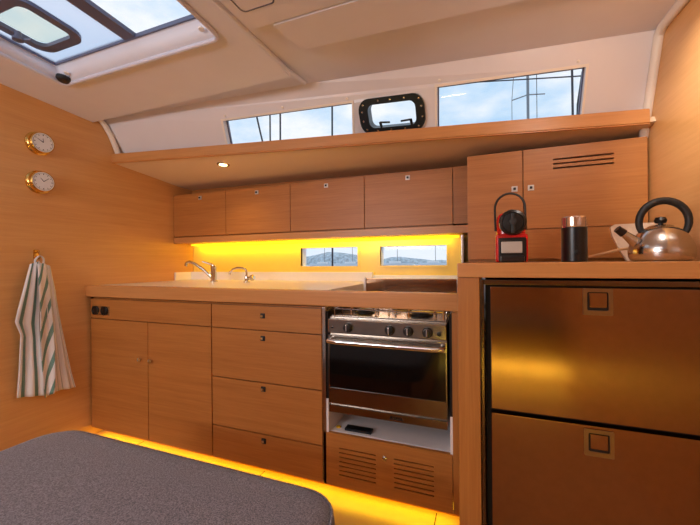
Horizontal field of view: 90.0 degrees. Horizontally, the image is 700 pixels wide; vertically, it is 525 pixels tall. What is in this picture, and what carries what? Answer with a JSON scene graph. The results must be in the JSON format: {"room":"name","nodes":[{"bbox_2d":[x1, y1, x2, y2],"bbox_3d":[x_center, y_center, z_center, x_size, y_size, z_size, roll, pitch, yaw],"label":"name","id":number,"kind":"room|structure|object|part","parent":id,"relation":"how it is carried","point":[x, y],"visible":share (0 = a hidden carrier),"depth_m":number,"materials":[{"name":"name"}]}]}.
{"room":"ship interior","nodes":[
{"label":"ship interior","id":0,"kind":"room"},
{"bbox_2d":[0,84,193,450],"bbox_3d":[-2.061,0.009,1.025,0.040,2.120,4.220,-1,0,21],"label":"wall","id":1,"kind":"structure","parent":0,"point":[102,222],"depth_m":2.05,"materials":[{"name":"brown wood"}]},
{"bbox_2d":[33,250,40,259],"bbox_3d":[-1.682,-0.043,1.888,0.045,0.054,0.024,-1,0,21],"label":"brass hook","id":2,"kind":"object","parent":1,"relation":"attached to","point":[35,252],"visible":0.89,"depth_m":1.89,"materials":[{"name":"brown metal"}]},
{"bbox_3d":[-1.700,-0.045,1.895,0.004,0.050,0.024,-1,0,21],"label":"plate","id":3,"kind":"part","parent":2,"relation":"part of","materials":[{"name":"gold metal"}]},
{"bbox_2d":[24,131,54,154],"bbox_3d":[-1.679,-0.649,1.902,0.048,0.124,0.124,-1,0,21],"label":"clock","id":4,"kind":"object","parent":1,"relation":"attached to","point":[39,143],"visible":1,"depth_m":1.88,"materials":[{"name":"brown metal"}]},
{"bbox_2d":[25,171,54,193],"bbox_3d":[-1.677,-0.438,1.902,0.048,0.124,0.124,-1,0,21],"label":"clock","id":5,"kind":"object","parent":1,"relation":"attached to","point":[40,182],"visible":1,"depth_m":1.88,"materials":[{"name":"brown metal"}]},
{"bbox_2d":[15,255,75,397],"bbox_3d":[-1.647,0.345,1.905,0.044,0.767,0.278,-1,0,24],"label":"dish towel","id":6,"kind":"object","parent":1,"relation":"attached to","point":[37,320],"visible":1,"depth_m":1.88,"materials":[{"name":"white fabric"}]},
{"bbox_2d":[98,120,119,153],"bbox_3d":[-1.553,-0.817,2.248,0.032,0.214,0.154,-1,0,21],"label":"trim","id":7,"kind":"structure","parent":1,"relation":"attached to","point":[103,123],"depth_m":2.26,"materials":[{"name":"beige"}]},
{"bbox_2d":[0,0,306,121],"bbox_3d":[-1.520,-1.000,0.437,1.412,0.255,3.522,-1,0,21],"label":"ceiling","id":8,"kind":"structure","parent":0,"point":[234,62],"depth_m":1.72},
{"bbox_2d":[0,0,218,85],"bbox_3d":[-1.108,-0.959,1.245,0.998,0.144,0.743,-1,0,21],"label":"roof hatch","id":9,"kind":"object","parent":8,"relation":"attached to","point":[97,44],"visible":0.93,"depth_m":1.51,"materials":[{"name":"white plastic"}]},
{"bbox_3d":[-1.318,-0.981,1.454,0.284,0.034,0.260,-1,0,21],"label":"port frame","id":10,"kind":"part","parent":9,"relation":"part of","materials":[{"name":"black"}]},
{"bbox_3d":[-1.323,-0.997,1.329,0.491,0.048,0.628,-1,0,21],"label":"pane","id":11,"kind":"part","parent":9,"relation":"part of","materials":[{"name":"clear glass"}]},
{"bbox_2d":[55,73,70,83],"bbox_3d":[-1.410,-0.902,1.722,0.059,0.030,0.061,-1,0,21],"label":"vent","id":12,"kind":"object","parent":9,"relation":"attached to","point":[62,78],"visible":1,"depth_m":1.71,"materials":[{"name":"black plastic"}]},
{"bbox_3d":[-1.123,-0.997,1.244,0.937,0.066,0.654,-1,0,21],"label":"frame","id":13,"kind":"part","parent":9,"relation":"part of","materials":[{"name":"white plastic"}]},
{"bbox_2d":[211,0,305,84],"bbox_3d":[-0.867,-0.910,0.173,0.026,0.049,3.502,-1,0,21],"label":"trim","id":14,"kind":"structure","parent":8,"relation":"attached to","point":[218,3],"depth_m":1.43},
{"bbox_2d":[96,430,486,524],"bbox_3d":[-0.668,1.076,0.461,2.947,0.040,4.170,-1,0,21],"label":"floor","id":15,"kind":"structure","parent":0,"point":[349,507],"depth_m":1.52,"materials":[{"name":"brown wood"}]},
{"bbox_2d":[91,297,213,455],"bbox_3d":[-1.018,0.604,2.327,0.952,0.790,0.801,-1,0,21],"label":"base cabinet","id":16,"kind":"object","parent":15,"relation":"on","point":[151,359],"visible":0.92,"depth_m":1.95,"materials":[{"name":"brown wood"}]},
{"bbox_2d":[91,306,97,314],"bbox_3d":[-1.542,0.289,2.114,0.054,0.054,0.009,-1,0,21],"label":"socket","id":17,"kind":"object","parent":16,"relation":"attached to","point":[94,309],"depth_m":2.12,"materials":[{"name":"black plastic"}]},
{"bbox_3d":[-1.500,0.289,2.104,0.153,0.054,0.005,-1,0,21],"label":"socket plate","id":18,"kind":"part","parent":16,"relation":"part of","materials":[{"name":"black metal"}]},
{"bbox_2d":[100,306,106,314],"bbox_3d":[-1.468,0.288,2.085,0.054,0.054,0.009,-1,0,21],"label":"socket","id":19,"kind":"object","parent":16,"relation":"attached to","point":[103,309],"depth_m":2.09,"materials":[{"name":"black plastic"}]},
{"bbox_3d":[-1.356,0.671,2.061,0.480,0.663,0.018,-1,0,21],"label":"door","id":20,"kind":"part","parent":16,"relation":"part of","materials":[{"name":"brown wood"}]},
{"bbox_3d":[-1.148,0.275,1.979,0.933,0.115,0.018,-1,0,21],"label":"panel","id":21,"kind":"part","parent":16,"relation":"part of","materials":[{"name":"brown wood"}]},
{"bbox_3d":[-0.919,0.667,1.891,0.449,0.663,0.018,-1,0,21],"label":"door","id":22,"kind":"part","parent":16,"relation":"part of","materials":[{"name":"brown wood"}]},
{"bbox_2d":[85,279,457,311],"bbox_3d":[-0.437,0.163,2.125,2.187,0.069,0.845,-1,0,21],"label":"countertop","id":23,"kind":"structure","parent":16,"relation":"on","point":[309,293],"depth_m":1.72,"materials":[{"name":"brown wood"}]},
{"bbox_2d":[184,260,217,281],"bbox_3d":[-1.056,0.061,2.485,0.252,0.153,0.051,-1,0,12],"label":"mixer tap","id":24,"kind":"object","parent":23,"relation":"on","point":[213,276],"visible":0.97,"depth_m":2.46,"materials":[{"name":"silver metal"}]},
{"bbox_3d":[-1.070,0.054,2.479,0.229,0.139,0.024,-1,0,10],"label":"spout","id":25,"kind":"part","parent":24,"relation":"part of","materials":[{"name":"silver metal"}]},
{"bbox_2d":[229,267,254,282],"bbox_3d":[-0.728,0.082,2.367,0.204,0.105,0.057,-1,0,21],"label":"tap","id":26,"kind":"object","parent":23,"relation":"on","point":[251,277],"visible":0.98,"depth_m":2.35,"materials":[{"name":"silver metal"}]},
{"bbox_3d":[-0.759,0.063,2.376,0.141,0.067,0.017,-1,0,12],"label":"spout","id":27,"kind":"part","parent":26,"relation":"part of","materials":[{"name":"silver metal"}]},
{"bbox_3d":[-0.651,0.101,2.329,0.031,0.042,0.040,-1,0,33],"label":"valve knob","id":28,"kind":"part","parent":26,"relation":"part of","materials":[{"name":"silver metal"}]},
{"bbox_2d":[104,430,459,516],"bbox_3d":[-0.543,1.012,1.834,2.187,0.085,0.020,-1,0,21],"label":"baseboard","id":29,"kind":"structure","parent":16,"relation":"attached to","point":[104,430],"depth_m":1.72,"materials":[{"name":"brown wood"}]},
{"bbox_2d":[0,430,334,524],"bbox_3d":[-0.809,0.830,0.439,1.160,0.455,1.468,-1,0,21],"label":"bench","id":30,"kind":"object","parent":15,"relation":"on","point":[74,477],"visible":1,"depth_m":0.92,"materials":[{"name":"grey fabric"}]},
{"bbox_2d":[212,302,324,482],"bbox_3d":[-0.278,0.598,2.045,0.628,0.790,0.792,-1,0,21],"label":"base cabinet","id":31,"kind":"object","parent":15,"relation":"on","point":[267,364],"visible":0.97,"depth_m":1.68,"materials":[{"name":"brown wood"}]},
{"bbox_3d":[-0.417,0.268,1.695,0.624,0.115,0.018,-1,0,21],"label":"drawer","id":32,"kind":"part","parent":31,"relation":"part of","materials":[{"name":"brown wood"}]},
{"bbox_3d":[-0.413,0.705,1.695,0.624,0.244,0.018,-1,0,21],"label":"drawer","id":33,"kind":"part","parent":31,"relation":"part of","materials":[{"name":"brown wood"}]},
{"bbox_3d":[-0.415,0.454,1.695,0.624,0.247,0.018,-1,0,21],"label":"drawer","id":34,"kind":"part","parent":31,"relation":"part of","materials":[{"name":"brown wood"}]},
{"bbox_3d":[-0.411,0.913,1.695,0.624,0.162,0.018,-1,0,21],"label":"drawer","id":35,"kind":"part","parent":31,"relation":"part of","materials":[{"name":"brown wood"}]},
{"bbox_2d":[322,306,459,515],"bbox_3d":[0.298,0.592,1.825,0.603,0.790,0.786,-1,0,21],"label":"base cabinet","id":36,"kind":"object","parent":15,"relation":"on","point":[416,465],"visible":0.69,"depth_m":1.47,"materials":[{"name":"brown wood"}]},
{"bbox_3d":[0.026,0.595,1.933,0.016,0.790,0.780,-1,0,21],"label":"panel","id":37,"kind":"part","parent":36,"relation":"part of","materials":[{"name":"brown wood"}]},
{"bbox_2d":[345,424,372,434],"bbox_3d":[0.040,0.753,1.580,0.124,0.012,0.040,-1,0,21],"label":"tray","id":38,"kind":"object","parent":36,"relation":"on","point":[352,428],"visible":1,"depth_m":1.57,"materials":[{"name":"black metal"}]},
{"bbox_3d":[0.145,0.873,1.478,0.558,0.232,0.016,-1,0,21],"label":"vent panel","id":39,"kind":"part","parent":36,"relation":"part of","materials":[{"name":"brown wood"}]},
{"bbox_2d":[330,414,449,452],"bbox_3d":[0.295,0.767,1.846,0.546,0.020,0.750,-1,0,21],"label":"shelf","id":40,"kind":"object","parent":36,"relation":"attached to","point":[436,439],"depth_m":1.56,"materials":[{"name":"white laminate"}]},
{"bbox_2d":[326,277,456,429],"bbox_3d":[0.227,0.374,1.699,0.522,0.577,0.594,-1,0,21],"label":"oven","id":41,"kind":"object","parent":36,"relation":"in","point":[393,365],"visible":0.73,"depth_m":1.47,"materials":[{"name":"metal"}]},
{"bbox_3d":[-0.012,0.281,1.503,0.042,0.042,0.024,-1,0,21],"label":"knob","id":42,"kind":"part","parent":41,"relation":"part of","materials":[{"name":"black plastic"}]},
{"bbox_3d":[0.072,0.225,1.646,0.094,0.021,0.094,-1,0,21],"label":"burner","id":43,"kind":"part","parent":41,"relation":"part of","materials":[{"name":"black plastic"}]},
{"bbox_3d":[0.134,0.338,1.444,0.503,0.027,0.051,-1,0,21],"label":"handle","id":44,"kind":"part","parent":41,"relation":"part of","materials":[{"name":"silver metal"}]},
{"bbox_3d":[0.143,0.277,1.469,0.510,0.063,0.024,-1,0,21],"label":"control panel","id":45,"kind":"part","parent":41,"relation":"part of","materials":[{"name":"metal"}]},
{"bbox_3d":[0.146,0.468,1.471,0.510,0.302,0.018,-1,0,21],"label":"door","id":46,"kind":"part","parent":41,"relation":"part of","materials":[{"name":"glass"}]},
{"bbox_3d":[0.146,0.455,1.471,0.502,0.195,0.011,-1,0,21],"label":"door glass","id":47,"kind":"part","parent":41,"relation":"part of","materials":[{"name":"black glass"}]},
{"bbox_3d":[0.148,0.645,1.472,0.510,0.032,0.016,-1,0,21],"label":"panel","id":48,"kind":"part","parent":41,"relation":"part of","materials":[{"name":"metal"}]},
{"bbox_3d":[0.161,0.280,1.436,0.042,0.042,0.024,-1,0,21],"label":"knob","id":49,"kind":"part","parent":41,"relation":"part of","materials":[{"name":"black plastic"}]},
{"bbox_3d":[0.235,0.206,1.706,0.488,0.060,0.458,-1,0,21],"label":"guard rail","id":50,"kind":"part","parent":41,"relation":"part of","materials":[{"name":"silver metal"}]},
{"bbox_3d":[0.237,0.237,1.711,0.500,0.006,0.480,-1,0,21],"label":"hob plate","id":51,"kind":"part","parent":41,"relation":"part of","materials":[{"name":"metal"}]},
{"bbox_3d":[0.232,0.279,1.408,0.042,0.042,0.024,-1,0,21],"label":"knob","id":52,"kind":"part","parent":41,"relation":"part of","materials":[{"name":"black plastic"}]},
{"bbox_3d":[0.334,0.153,1.964,0.510,0.127,0.012,-1,0,21],"label":"lid","id":53,"kind":"part","parent":41,"relation":"part of","materials":[{"name":"brown wood"}]},
{"bbox_3d":[0.314,0.223,1.552,0.108,0.021,0.108,-1,0,21],"label":"burner","id":54,"kind":"part","parent":41,"relation":"part of","materials":[{"name":"black plastic"}]},
{"bbox_3d":[0.304,0.278,1.380,0.042,0.042,0.024,-1,0,21],"label":"knob","id":55,"kind":"part","parent":41,"relation":"part of","materials":[{"name":"black plastic"}]},
{"bbox_3d":[0.562,0.590,1.726,0.041,0.790,0.780,-1,0,21],"label":"panel","id":56,"kind":"part","parent":36,"relation":"part of","materials":[{"name":"brown wood"}]},
{"bbox_2d":[457,277,482,524],"bbox_3d":[0.506,0.545,1.432,0.066,1.000,0.737,-1,0,21],"label":"end panel","id":57,"kind":"object","parent":15,"relation":"on","point":[468,289],"visible":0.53,"depth_m":1.09,"materials":[{"name":"brown wood"}]},
{"bbox_2d":[480,278,699,524],"bbox_3d":[0.837,0.545,1.256,0.676,0.994,0.657,-1,0,21],"label":"refrigerator","id":58,"kind":"object","parent":15,"relation":"on","point":[593,384],"visible":1,"depth_m":0.97,"materials":[{"name":"silver"}]},
{"bbox_2d":[457,261,699,278],"bbox_3d":[0.823,0.020,1.305,0.758,0.045,0.741,-1,0,21],"label":"countertop","id":59,"kind":"structure","parent":58,"relation":"on","point":[589,269],"depth_m":0.98,"materials":[{"name":"brown wood"}]},
{"bbox_2d":[494,192,527,261],"bbox_3d":[0.609,-0.133,1.333,0.114,0.264,0.192,-1,0,21],"label":"lantern","id":60,"kind":"object","parent":59,"relation":"on","point":[511,239],"visible":0.98,"depth_m":1.26,"materials":[{"name":"red plastic"}]},
{"bbox_3d":[0.604,-0.193,1.320,0.114,0.144,0.008,-1,0,21],"label":"handle","id":61,"kind":"part","parent":60,"relation":"part of","materials":[{"name":"black rubber"}]},
{"bbox_3d":[0.583,-0.055,1.261,0.069,0.041,0.004,-1,0,21],"label":"label plate","id":62,"kind":"part","parent":60,"relation":"part of","materials":[{"name":"silver metal"}]},
{"bbox_3d":[0.588,-0.046,1.268,0.092,0.088,0.014,-1,0,21],"label":"panel","id":63,"kind":"part","parent":60,"relation":"part of","materials":[{"name":"black plastic"}]},
{"bbox_2d":[500,256,524,261],"bbox_3d":[0.584,-0.013,1.259,0.078,0.023,0.034,-1,0,21],"label":"drip tray","id":64,"kind":"object","parent":60,"relation":"on","point":[502,258],"depth_m":1.24,"materials":[{"name":"black plastic"}]},
{"bbox_3d":[0.583,-0.141,1.250,0.024,0.072,0.016,-1,0,21],"label":"lever","id":65,"kind":"part","parent":60,"relation":"part of","materials":[{"name":"black plastic"}]},
{"bbox_2d":[561,215,587,261],"bbox_3d":[0.797,-0.083,1.244,0.080,0.161,0.082,-1,0,21],"label":"thermos","id":66,"kind":"object","parent":59,"relation":"on","point":[574,230],"visible":1,"depth_m":1.21,"materials":[{"name":"black plastic"}]},
{"bbox_2d":[588,247,627,257],"bbox_3d":[0.956,-0.032,1.331,0.222,0.055,0.016,-1,0,15],"label":"wooden spoon","id":67,"kind":"object","parent":59,"relation":"on","point":[625,248],"visible":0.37,"depth_m":1.32,"materials":[{"name":"brown wood"}]},
{"bbox_2d":[609,222,656,260],"bbox_3d":[1.135,-0.082,1.373,0.175,0.151,0.085,-1,0,21],"label":"pot holder","id":68,"kind":"object","parent":59,"relation":"on","point":[619,241],"visible":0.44,"depth_m":1.39,"materials":[{"name":"beige fabric"}]},
{"bbox_2d":[614,197,697,260],"bbox_3d":[1.052,-0.114,1.207,0.179,0.218,0.206,-1,0,-44],"label":"kettle","id":69,"kind":"object","parent":59,"relation":"on","point":[660,242],"visible":0.98,"depth_m":1.16,"materials":[{"name":"silver metal"}]},
{"bbox_3d":[0.974,-0.082,1.218,0.066,0.062,0.040,-1,0,21],"label":"spout","id":70,"kind":"part","parent":69,"relation":"part of","materials":[{"name":"silver metal"}]},
{"bbox_3d":[1.061,-0.142,1.197,0.036,0.030,0.036,-1,0,21],"label":"lid knob","id":71,"kind":"part","parent":69,"relation":"part of","materials":[{"name":"black plastic"}]},
{"bbox_3d":[1.062,-0.126,1.197,0.072,0.008,0.072,-1,0,21],"label":"lid","id":72,"kind":"part","parent":69,"relation":"part of","materials":[{"name":"silver metal"}]},
{"bbox_3d":[1.069,-0.157,1.194,0.157,0.131,0.025,-1,0,21],"label":"handle","id":73,"kind":"part","parent":69,"relation":"part of","materials":[{"name":"black plastic"}]},
{"bbox_3d":[0.726,0.256,0.966,0.626,0.371,0.028,-1,0,21],"label":"drawer","id":74,"kind":"part","parent":58,"relation":"part of","materials":[{"name":"metal"}]},
{"bbox_3d":[0.729,0.678,0.966,0.626,0.450,0.028,-1,0,21],"label":"drawer","id":75,"kind":"part","parent":58,"relation":"part of","materials":[{"name":"metal"}]},
{"bbox_3d":[0.683,0.109,0.966,0.070,0.074,0.004,-1,0,21],"label":"latch plate","id":76,"kind":"part","parent":58,"relation":"part of","materials":[{"name":"gold metal"}]},
{"bbox_3d":[0.687,0.500,0.966,0.070,0.074,0.004,-1,0,21],"label":"latch plate","id":77,"kind":"part","parent":58,"relation":"part of","materials":[{"name":"gold metal"}]},
{"bbox_2d":[104,30,655,152],"bbox_3d":[-0.126,-0.785,1.899,2.975,0.343,0.202,-1,0,16],"label":"wall","id":78,"kind":"structure","parent":0,"point":[618,65],"depth_m":1.73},
{"bbox_2d":[220,97,354,143],"bbox_3d":[-0.361,-0.751,1.987,0.828,0.212,0.153,-1,0,16],"label":"window","id":79,"kind":"structure","parent":78,"relation":"in","point":[227,120],"depth_m":1.93,"materials":[{"name":"beige"}]},
{"bbox_2d":[359,93,425,132],"bbox_3d":[0.218,-0.763,1.808,0.338,0.181,0.137,-1,0,15],"label":"porthole","id":80,"kind":"object","parent":78,"relation":"attached to","point":[365,115],"visible":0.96,"depth_m":1.78,"materials":[{"name":"black metal"}]},
{"bbox_3d":[0.180,-0.714,1.803,0.058,0.026,0.033,-1,0,21],"label":"latch lever","id":81,"kind":"part","parent":80,"relation":"part of","materials":[{"name":"black plastic"}]},
{"bbox_3d":[0.288,-0.712,1.774,0.060,0.026,0.033,-1,0,15],"label":"latch lever","id":82,"kind":"part","parent":80,"relation":"part of","materials":[{"name":"black plastic"}]},
{"bbox_2d":[435,60,588,126],"bbox_3d":[0.743,-0.754,1.664,0.661,0.255,0.157,-1,0,16],"label":"window","id":83,"kind":"structure","parent":78,"relation":"in","point":[575,67],"depth_m":1.60,"materials":[{"name":"beige"}]},
{"bbox_2d":[117,116,655,189],"bbox_3d":[-0.042,-0.625,2.114,2.947,0.130,0.745,-1,0,21],"label":"shelf underside","id":84,"kind":"structure","parent":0,"point":[313,164],"depth_m":2.09,"materials":[{"name":"beige wood"}]},
{"bbox_2d":[217,162,229,166],"bbox_3d":[-0.808,-0.625,2.231,0.080,0.013,0.080,-1,0,21],"label":"recessed light","id":85,"kind":"object","parent":84,"relation":"in","point":[222,164],"visible":1,"depth_m":2.22,"materials":[{"name":"silver metal"}]},
{"bbox_2d":[111,109,649,163],"bbox_3d":[-0.146,-0.645,1.886,2.933,0.150,0.025,-1,0,16],"label":"window ledge","id":86,"kind":"object","parent":84,"relation":"attached to","point":[639,117],"visible":1,"depth_m":1.74,"materials":[{"name":"brown wood"}]},
{"bbox_2d":[302,224,561,434],"bbox_3d":[0.089,0.219,2.433,2.947,1.660,0.060,-1,0,21],"label":"wall","id":87,"kind":"structure","parent":0,"point":[382,248],"depth_m":2.12,"materials":[{"name":"brown wood"}]},
{"bbox_2d":[174,191,227,237],"bbox_3d":[-1.105,-0.359,2.736,0.503,0.327,0.230,-1,0,21],"label":"upper cabinet","id":88,"kind":"object","parent":87,"relation":"attached to","point":[198,214],"visible":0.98,"depth_m":2.63,"materials":[{"name":"brown wood"}]},
{"bbox_2d":[226,184,291,235],"bbox_3d":[-0.617,-0.364,2.547,0.536,0.327,0.230,-1,0,21],"label":"upper cabinet","id":89,"kind":"object","parent":87,"relation":"attached to","point":[266,209],"visible":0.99,"depth_m":2.44,"materials":[{"name":"brown wood"}]},
{"bbox_2d":[192,171,409,193],"bbox_3d":[-0.292,-0.568,2.519,2.185,0.079,0.020,-1,0,21],"label":"trim","id":90,"kind":"structure","parent":87,"relation":"attached to","point":[281,183],"depth_m":2.67,"materials":[{"name":"brown wood"}]},
{"bbox_2d":[174,235,468,280],"bbox_3d":[-0.317,-0.036,2.441,2.185,0.332,0.213,-1,0,21],"label":"backsplash","id":91,"kind":"structure","parent":87,"relation":"attached to","point":[275,261],"depth_m":2.55,"materials":[{"name":"laminate"}]},
{"bbox_2d":[290,176,365,232],"bbox_3d":[-0.120,-0.368,2.354,0.522,0.327,0.230,-1,0,21],"label":"upper cabinet","id":92,"kind":"object","parent":87,"relation":"attached to","point":[334,204],"visible":0.99,"depth_m":2.25,"materials":[{"name":"brown wood"}]},
{"bbox_2d":[299,245,358,267],"bbox_3d":[-0.143,-0.040,2.494,0.464,0.157,0.062,-1,0,21],"label":"window","id":93,"kind":"structure","parent":87,"relation":"in","point":[357,246],"depth_m":2.47,"materials":[{"name":"plastic"}]},
{"bbox_2d":[378,243,448,266],"bbox_3d":[0.411,-0.045,2.279,0.453,0.151,0.062,-1,0,21],"label":"window","id":94,"kind":"structure","parent":87,"relation":"in","point":[423,244],"depth_m":2.25,"materials":[{"name":"plastic"}]},
{"bbox_2d":[364,166,467,228],"bbox_3d":[0.411,-0.373,2.149,0.608,0.327,0.230,-1,0,21],"label":"upper cabinet","id":95,"kind":"object","parent":87,"relation":"attached to","point":[431,197],"visible":0.91,"depth_m":2.05,"materials":[{"name":"brown wood"}]},
{"bbox_2d":[174,225,467,245],"bbox_3d":[-0.323,-0.173,2.430,2.183,0.056,0.194,-1,0,21],"label":"rail","id":96,"kind":"object","parent":95,"relation":"attached to","point":[454,229],"depth_m":2.29,"materials":[{"name":"brown wood"}]},
{"bbox_3d":[-0.316,-0.151,2.509,2.102,0.011,0.041,-1,0,21],"label":"cabinet led strip","id":97,"kind":"part","parent":96,"relation":"part of","materials":[{"name":"yellow plastic"}]},
{"bbox_3d":[0.622,-0.378,1.966,0.081,0.321,0.018,-1,0,21],"label":"filler panel","id":98,"kind":"part","parent":95,"relation":"part of","materials":[{"name":"brown wood"}]},
{"bbox_2d":[467,136,647,261],"bbox_3d":[1.021,-0.277,1.832,0.753,0.544,0.380,-1,0,21],"label":"upper cabinet","id":99,"kind":"object","parent":87,"relation":"attached to","point":[605,182],"visible":0.8,"depth_m":1.66,"materials":[{"name":"brown wood"}]},
{"bbox_3d":[0.728,-0.282,1.764,0.256,0.530,0.018,-1,0,21],"label":"door","id":100,"kind":"part","parent":99,"relation":"part of","materials":[{"name":"brown wood"}]},
{"bbox_3d":[1.081,-0.091,1.628,0.489,0.142,0.018,-1,0,21],"label":"panel","id":101,"kind":"part","parent":99,"relation":"part of","materials":[{"name":"brown wood"}]},
{"bbox_3d":[1.078,-0.358,1.628,0.489,0.384,0.018,-1,0,21],"label":"door","id":102,"kind":"part","parent":99,"relation":"part of","materials":[{"name":"brown wood"}]},
{"bbox_2d":[647,0,699,260],"bbox_3d":[0.724,-0.037,-0.056,0.040,2.160,4.220,-1,0,21],"label":"wall","id":103,"kind":"structure","parent":0,"point":[673,141],"depth_m":1.30,"materials":[{"name":"brown wood"}]},
{"bbox_2d":[219,0,676,83],"bbox_3d":[-0.116,-0.930,-0.021,1.535,0.047,3.683,-1,0,21],"label":"ceiling","id":104,"kind":"structure","parent":103,"relation":"attached to","point":[526,24],"depth_m":1.43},
{"bbox_2d":[221,0,348,29],"bbox_3d":[-0.224,-0.898,-0.335,1.509,0.013,3.017,-1,0,21],"label":"ceiling panel","id":105,"kind":"object","parent":104,"relation":"attached to","point":[280,10],"visible":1,"depth_m":1.23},
{"bbox_2d":[231,0,273,11],"bbox_3d":[-0.347,-0.890,1.145,0.140,0.002,0.170,-1,0,21],"label":"ceiling plate","id":106,"kind":"object","parent":105,"relation":"attached to","point":[272,2],"visible":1,"depth_m":1.22,"materials":[{"name":"beige"}]},
{"bbox_2d":[274,0,523,49],"bbox_3d":[0.413,-0.903,1.170,1.409,0.014,0.238,-1,0,21],"label":"ceiling panel","id":107,"kind":"object","parent":104,"relation":"attached to","point":[350,19],"visible":1,"depth_m":1.27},
{"bbox_2d":[639,0,689,137],"bbox_3d":[1.210,-0.753,1.304,0.036,0.407,0.594,-1,0,21],"label":"trim","id":108,"kind":"structure","parent":103,"relation":"attached to","point":[658,36],"depth_m":1.44,"materials":[{"name":"beige"}]},
{"label":"outside","id":109,"kind":"structure","parent":0,"visible":0},
{"bbox_3d":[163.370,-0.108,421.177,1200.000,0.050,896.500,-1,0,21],"label":"harbour water","id":110,"kind":"object","parent":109,"visible":0},
{"bbox_2d":[309,248,331,265],"bbox_3d":[-6.926,-3.687,91.460,8.096,10.400,2.200,-1,0,21],"label":"yacht","id":111,"kind":"object","parent":110,"relation":"on","point":[324,263],"visible":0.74,"depth_m":91.10,"materials":[{"name":"white"}]},
{"bbox_2d":[333,247,357,265],"bbox_3d":[0.294,-3.753,86.571,9.280,10.400,2.200,-1,0,21],"label":"yacht","id":112,"kind":"object","parent":110,"relation":"on","point":[352,263],"visible":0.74,"depth_m":86.40,"materials":[{"name":"white"}]},
{"bbox_2d":[384,247,413,264],"bbox_3d":[10.729,-3.848,81.674,8.407,10.400,2.200,-1,0,21],"label":"yacht","id":113,"kind":"object","parent":110,"relation":"on","point":[397,262],"visible":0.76,"depth_m":80.98,"materials":[{"name":"white"}]},
{"bbox_2d":[418,246,446,264],"bbox_3d":[20.122,-3.933,83.770,7.394,10.400,2.200,-1,0,21],"label":"yacht","id":114,"kind":"object","parent":110,"relation":"on","point":[435,262],"visible":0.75,"depth_m":83.33,"materials":[{"name":"white"}]},
{"bbox_2d":[512,75,544,118],"bbox_3d":[6.829,-5.913,13.413,1.152,14.201,0.112,-1,0,21],"label":"mast","id":115,"kind":"object","parent":110,"relation":"on","point":[527,81],"visible":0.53,"depth_m":13.39,"materials":[{"name":"grey metal"}]},
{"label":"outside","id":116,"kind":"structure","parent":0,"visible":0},
{"bbox_2d":[256,117,262,140],"bbox_3d":[-0.837,-0.103,3.542,0.278,2.923,0.018,-1,0,21],"label":"wire","id":117,"kind":"object","parent":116,"point":[256,117],"visible":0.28,"depth_m":3.56,"materials":[{"name":"grey metal"}]},
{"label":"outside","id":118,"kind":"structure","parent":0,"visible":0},
{"bbox_2d":[269,115,270,140],"bbox_3d":[-0.796,-0.293,3.526,0.019,3.300,0.016,-1,0,21],"label":"wire","id":119,"kind":"object","parent":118,"point":[269,115],"visible":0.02,"depth_m":3.52,"materials":[{"name":"grey metal"}]},
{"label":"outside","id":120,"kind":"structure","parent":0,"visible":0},
{"bbox_2d":[279,114,280,139],"bbox_3d":[-0.692,-0.294,3.485,0.043,3.300,0.018,-1,0,21],"label":"wire","id":121,"kind":"object","parent":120,"point":[279,114],"visible":0.02,"depth_m":3.48,"materials":[{"name":"grey metal"}]},
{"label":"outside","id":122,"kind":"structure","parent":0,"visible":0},
{"bbox_2d":[331,107,332,265],"bbox_3d":[-0.165,-0.298,3.281,0.043,3.300,0.018,-1,0,21],"label":"wire","id":123,"kind":"object","parent":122,"point":[331,107],"visible":0.02,"depth_m":3.27,"materials":[{"name":"grey metal"}]},
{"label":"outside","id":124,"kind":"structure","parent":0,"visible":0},
{"bbox_2d":[571,70,573,114],"bbox_3d":[1.650,-0.315,2.577,0.034,3.300,0.016,-1,0,21],"label":"wire","id":125,"kind":"object","parent":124,"point":[572,80],"visible":0.24,"depth_m":2.57,"materials":[{"name":"grey metal"}]},
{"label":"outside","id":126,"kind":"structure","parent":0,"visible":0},
{"bbox_2d":[576,72,581,114],"bbox_3d":[1.718,-0.127,2.556,0.102,2.922,0.032,-1,0,37],"label":"wire","id":127,"kind":"object","parent":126,"point":[581,72],"visible":0.12,"depth_m":2.57,"materials":[{"name":"grey metal"}]},
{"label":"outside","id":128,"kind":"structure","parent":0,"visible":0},
{"bbox_2d":[479,75,580,82],"bbox_3d":[1.352,-1.412,2.688,1.201,0.170,0.010,-1,0,21],"label":"wire","id":129,"kind":"object","parent":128,"point":[577,75],"visible":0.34,"depth_m":2.67,"materials":[{"name":"grey metal"}]},
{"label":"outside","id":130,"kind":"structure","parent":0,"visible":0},
{"bbox_2d":[306,252,446,264],"bbox_3d":[20.795,-3.013,227.894,534.000,8.349,40.000,-1,0,21],"label":"shore","id":131,"kind":"structure","parent":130,"point":[338,257],"depth_m":219.31,"materials":[{"name":"grey stone"}]}
]}

